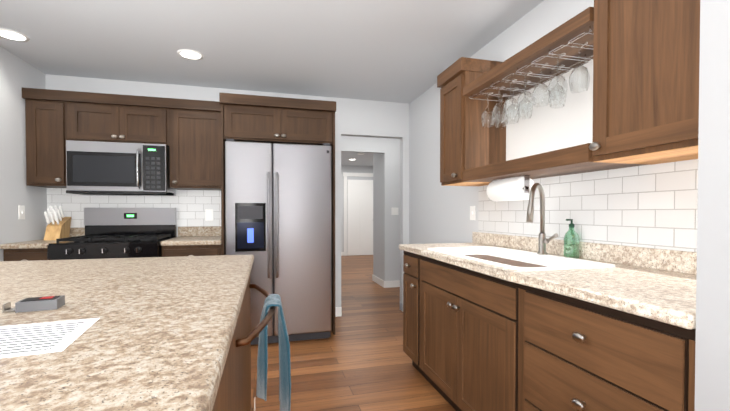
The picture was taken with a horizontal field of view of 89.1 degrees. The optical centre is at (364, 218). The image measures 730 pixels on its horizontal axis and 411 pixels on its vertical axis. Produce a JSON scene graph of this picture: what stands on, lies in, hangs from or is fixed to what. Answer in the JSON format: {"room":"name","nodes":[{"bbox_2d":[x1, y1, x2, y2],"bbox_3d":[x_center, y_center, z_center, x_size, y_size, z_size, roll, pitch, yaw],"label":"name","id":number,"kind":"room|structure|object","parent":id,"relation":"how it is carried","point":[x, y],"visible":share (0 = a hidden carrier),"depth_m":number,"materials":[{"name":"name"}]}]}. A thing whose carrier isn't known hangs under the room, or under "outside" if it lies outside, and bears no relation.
{"room":"kitchen","nodes":[
{"label":"kitchen","id":0,"kind":"room"},
{"bbox_2d":[0,46,46,260],"bbox_3d":[-2.794,-0.101,2.719,0.100,2.420,13.050,0,1,-15],"label":"wall","id":1,"kind":"structure","parent":0,"point":[17,74],"depth_m":2.99,"materials":[{"name":"grey paint"}]},
{"bbox_2d":[18,205,24,218],"bbox_3d":[-2.823,-0.051,3.053,0.014,0.115,0.075,0,1,-15],"label":"switch plate","id":2,"kind":"object","parent":1,"relation":"attached to","point":[21,211],"visible":1,"depth_m":3.04,"materials":[{"name":"white plastic"}]},
{"bbox_2d":[45,74,408,310],"bbox_3d":[-0.439,-0.123,4.122,5.170,2.420,0.100,0,1,-15],"label":"wall","id":3,"kind":"structure","parent":0,"point":[366,118],"depth_m":4.11,"materials":[{"name":"grey paint"}]},
{"bbox_2d":[22,87,67,190],"bbox_3d":[-2.727,-0.682,3.279,0.300,0.805,0.339,0,1,-15],"label":"upper cabinet","id":4,"kind":"object","parent":3,"relation":"attached to","point":[46,110],"depth_m":3.12,"materials":[{"name":"brown wood"}]},
{"bbox_2d":[68,91,171,146],"bbox_3d":[-2.200,-0.877,3.415,0.790,0.420,0.339,0,1,-15],"label":"upper cabinet","id":5,"kind":"object","parent":3,"relation":"attached to","point":[99,117],"depth_m":3.25,"materials":[{"name":"brown wood"}]},
{"bbox_2d":[66,140,175,195],"bbox_3d":[-2.185,-0.441,3.364,0.760,0.444,0.438,0,1,-15],"label":"microwave","id":6,"kind":"object","parent":5,"relation":"attached to","point":[115,168],"visible":0.98,"depth_m":3.21,"materials":[{"name":"silver metal"}]},
{"bbox_2d":[69,227,225,236],"bbox_3d":[-2.161,0.131,3.608,1.572,0.098,0.018,0,1,-15],"label":"backsplash","id":7,"kind":"structure","parent":3,"relation":"attached to","point":[74,231],"depth_m":3.70,"materials":[{"name":"beige stone"}]},
{"bbox_2d":[168,98,224,190],"bbox_3d":[-1.591,-0.687,3.579,0.470,0.805,0.339,0,1,-15],"label":"upper cabinet","id":8,"kind":"object","parent":3,"relation":"attached to","point":[193,135],"depth_m":3.42,"materials":[{"name":"brown wood"}]},
{"bbox_2d":[205,209,212,220],"bbox_3d":[-1.578,-0.037,3.753,0.075,0.115,0.014,0,1,-15],"label":"outlet","id":9,"kind":"object","parent":3,"relation":"attached to","point":[208,212],"depth_m":3.75,"materials":[{"name":"white plastic"}]},
{"bbox_2d":[220,93,335,150],"bbox_3d":[-0.843,-0.898,3.639,0.970,0.384,0.599,0,1,-15],"label":"upper cabinet","id":10,"kind":"object","parent":3,"relation":"attached to","point":[243,118],"depth_m":3.34,"materials":[{"name":"brown wood"}]},
{"bbox_2d":[0,0,543,165],"bbox_3d":[-0.246,-1.347,3.372,5.370,0.050,13.050,0,1,-15],"label":"ceiling","id":11,"kind":"structure","parent":0,"point":[403,51],"depth_m":2.73,"materials":[{"name":"white paint"}]},
{"bbox_2d":[0,28,29,41],"bbox_3d":[-2.520,-1.307,2.643,0.198,0.006,0.198,0,1,-15],"label":"recessed light","id":12,"kind":"object","parent":11,"relation":"in","point":[12,35],"visible":1,"depth_m":2.64,"materials":[{"name":"white"}]},
{"bbox_2d":[177,49,203,59],"bbox_3d":[-1.397,-1.312,2.970,0.198,0.006,0.198,0,1,-15],"label":"recessed light","id":13,"kind":"object","parent":11,"relation":"in","point":[190,54],"visible":1,"depth_m":2.96,"materials":[{"name":"white"}]},
{"bbox_2d":[251,255,455,410],"bbox_3d":[-0.246,1.123,3.412,5.370,0.050,13.050,0,1,-15],"label":"floor","id":14,"kind":"structure","parent":0,"point":[360,359],"depth_m":2.81,"materials":[{"name":"brown wood"}]},
{"bbox_2d":[3,251,49,260],"bbox_3d":[-2.686,0.665,3.162,0.312,0.874,0.627,0,1,-15],"label":"base cabinet","id":15,"kind":"object","parent":14,"relation":"on","point":[7,255],"depth_m":2.85,"materials":[{"name":"brown wood"}]},
{"bbox_2d":[0,239,62,250],"bbox_3d":[-2.686,0.208,3.147,0.320,0.040,0.643,0,1,-15],"label":"countertop","id":16,"kind":"structure","parent":15,"relation":"on","point":[34,245],"depth_m":2.86,"materials":[{"name":"beige stone"}]},
{"bbox_2d":[44,205,70,240],"bbox_3d":[-2.711,0.034,3.268,0.110,0.301,0.235,0,1,-15],"label":"knife block","id":17,"kind":"object","parent":16,"relation":"on","point":[58,227],"visible":1,"depth_m":3.22,"materials":[{"name":"brown wood"}]},
{"bbox_2d":[47,208,176,259],"bbox_3d":[-2.142,0.501,3.235,0.766,1.200,0.714,0,1,-15],"label":"range","id":18,"kind":"object","parent":14,"relation":"on","point":[127,232],"visible":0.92,"depth_m":3.40,"materials":[{"name":"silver metal"}]},
{"bbox_2d":[162,239,225,256],"bbox_3d":[-1.554,0.660,3.462,0.470,0.874,0.627,0,1,-15],"label":"base cabinet","id":19,"kind":"object","parent":14,"relation":"on","point":[166,251],"depth_m":3.16,"materials":[{"name":"brown wood"}]},
{"bbox_2d":[161,235,225,246],"bbox_3d":[-1.551,0.203,3.447,0.476,0.040,0.643,0,1,-15],"label":"countertop","id":20,"kind":"structure","parent":19,"relation":"on","point":[182,240],"depth_m":3.18,"materials":[{"name":"beige stone"}]},
{"bbox_2d":[216,263,274,410],"bbox_3d":[-0.876,0.706,0.544,1.490,0.876,2.880,0,1,-15],"label":"kitchen island","id":21,"kind":"object","parent":14,"relation":"on","point":[235,388],"depth_m":1.26,"materials":[{"name":"brown wood"}]},
{"bbox_2d":[0,255,253,410],"bbox_3d":[-0.942,0.249,0.519,1.414,0.040,2.940,0,1,-15],"label":"island countertop","id":22,"kind":"structure","parent":21,"relation":"on","point":[161,339],"depth_m":0.75,"materials":[{"name":"beige stone"}]},
{"bbox_2d":[2,295,64,312],"bbox_3d":[-0.814,0.209,0.912,0.108,0.027,0.054,0,1,-23],"label":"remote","id":23,"kind":"object","parent":22,"relation":"on","point":[31,304],"visible":1,"depth_m":0.90,"materials":[{"name":"grey plastic"}]},
{"bbox_2d":[0,318,99,357],"bbox_3d":[-0.688,0.226,0.684,0.280,0.001,0.216,0,1,-21],"label":"paper sheet","id":24,"kind":"object","parent":22,"relation":"on","point":[34,338],"visible":1,"depth_m":0.71,"materials":[{"name":"white paper"}]},
{"bbox_2d":[254,294,290,410],"bbox_3d":[-0.394,0.576,1.579,0.143,0.473,0.218,0,1,-15],"label":"towel","id":25,"kind":"object","parent":21,"relation":"hanging from","point":[271,300],"visible":0.96,"depth_m":1.50,"materials":[{"name":"blue fabric"}]},
{"bbox_2d":[225,139,331,344],"bbox_3d":[-0.817,0.204,3.532,0.895,1.760,0.797,0,1,-15],"label":"fridge","id":26,"kind":"object","parent":14,"relation":"on","point":[278,210],"visible":0.94,"depth_m":3.22,"materials":[{"name":"silver metal"}]},
{"bbox_2d":[372,274,382,286],"bbox_3d":[0.212,1.006,6.015,0.013,0.100,0.633,0,1,-15],"label":"baseboard","id":27,"kind":"structure","parent":14,"relation":"on","point":[380,282],"depth_m":6.02,"materials":[{"name":"white wood"}]},
{"bbox_2d":[383,280,399,287],"bbox_3d":[1.007,1.009,5.881,1.483,0.100,0.013,0,1,-15],"label":"baseboard","id":28,"kind":"structure","parent":14,"relation":"on","point":[386,284],"depth_m":5.71,"materials":[{"name":"white wood"}]},
{"bbox_2d":[403,252,414,366],"bbox_3d":[0.625,0.672,2.690,0.627,0.874,0.346,0,1,-15],"label":"base cabinet","id":29,"kind":"object","parent":14,"relation":"on","point":[408,260],"depth_m":2.65,"materials":[{"name":"brown wood"}]},
{"bbox_2d":[415,256,510,410],"bbox_3d":[0.792,0.682,2.058,0.627,0.874,1.065,0,1,-15],"label":"base cabinet","id":30,"kind":"object","parent":14,"relation":"on","point":[463,318],"depth_m":1.92,"materials":[{"name":"brown wood"}]},
{"bbox_2d":[511,284,695,410],"bbox_3d":[0.998,0.695,1.278,0.627,0.874,0.653,0,1,-15],"label":"base cabinet","id":31,"kind":"object","parent":14,"relation":"on","point":[567,355],"depth_m":1.15,"materials":[{"name":"brown wood"}]},
{"bbox_2d":[399,244,695,331],"bbox_3d":[0.819,0.227,1.915,0.669,0.040,1.998,0,1,-15],"label":"countertop","id":32,"kind":"structure","parent":31,"relation":"on","point":[659,296],"depth_m":1.24,"materials":[{"name":"beige stone"}]},
{"bbox_2d":[431,244,622,271],"bbox_3d":[0.759,0.308,2.024,0.500,0.225,0.940,0,1,-15],"label":"sink","id":33,"kind":"object","parent":32,"relation":"in","point":[519,258],"depth_m":2.03,"materials":[{"name":"white ceramic"}]},
{"bbox_2d":[564,219,578,257],"bbox_3d":[1.085,0.104,1.947,0.072,0.204,0.072,0,1,-15],"label":"soap bottle","id":34,"kind":"object","parent":32,"relation":"on","point":[571,243],"visible":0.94,"depth_m":1.92,"materials":[{"name":"green glass"}]},
{"bbox_2d":[341,165,372,251],"bbox_3d":[-0.618,-0.217,9.990,2.517,2.420,0.100,0,1,-15],"label":"wall","id":35,"kind":"structure","parent":0,"point":[356,169],"depth_m":9.96,"materials":[{"name":"grey paint"}]},
{"bbox_2d":[343,172,372,255],"bbox_3d":[-0.087,-0.122,10.010,1.000,2.230,0.136,0,1,-15],"label":"door","id":36,"kind":"structure","parent":35,"relation":"attached to","point":[358,217],"depth_m":10.00,"materials":[{"name":"white wood"}]},
{"bbox_2d":[341,136,399,280],"bbox_3d":[0.474,-0.154,6.054,2.417,2.420,0.630,0,1,-15],"label":"wall block","id":37,"kind":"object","parent":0,"point":[386,199],"visible":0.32,"depth_m":5.72,"materials":[{"name":"grey paint"}]},
{"bbox_2d":[391,208,397,214],"bbox_3d":[0.463,-0.114,5.718,0.115,0.115,0.014,0,1,-15],"label":"light switch","id":38,"kind":"object","parent":37,"relation":"attached to","point":[394,211],"visible":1,"depth_m":5.72,"materials":[{"name":"white plastic"}]},
{"bbox_2d":[409,0,655,248],"bbox_3d":[1.488,-0.071,0.841,0.100,2.420,7.230,0,1,-15],"label":"wall","id":39,"kind":"structure","parent":0,"point":[439,212],"depth_m":3.52,"materials":[{"name":"grey paint"}]},
{"bbox_2d":[470,206,474,219],"bbox_3d":[0.863,-0.045,2.983,0.014,0.115,0.075,0,1,-15],"label":"electrical outlet plate","id":40,"kind":"object","parent":39,"relation":"attached to","point":[472,212],"visible":1,"depth_m":2.98,"materials":[{"name":"white plastic"}]},
{"bbox_2d":[437,57,510,187],"bbox_3d":[0.770,-0.663,2.684,0.339,0.824,0.350,0,1,-15],"label":"upper cabinet","id":41,"kind":"object","parent":39,"relation":"attached to","point":[475,94],"depth_m":2.51,"materials":[{"name":"brown wood"}]},
{"bbox_2d":[471,232,696,275],"bbox_3d":[1.121,0.164,1.994,0.019,0.085,1.998,0,1,-15],"label":"backsplash","id":42,"kind":"structure","parent":39,"relation":"attached to","point":[671,259],"depth_m":1.73,"materials":[{"name":"beige stone"}]},
{"bbox_2d":[583,0,699,167],"bbox_3d":[1.147,-0.640,1.258,0.339,0.824,0.590,0,1,-15],"label":"upper cabinet","id":43,"kind":"object","parent":39,"relation":"attached to","point":[586,120],"depth_m":1.31,"materials":[{"name":"brown wood"}]},
{"bbox_2d":[695,0,729,410],"bbox_3d":[1.102,-0.071,0.855,0.640,2.420,0.175,0,1,-15],"label":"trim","id":44,"kind":"structure","parent":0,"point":[712,368],"depth_m":0.83,"materials":[{"name":"grey"}]}
]}

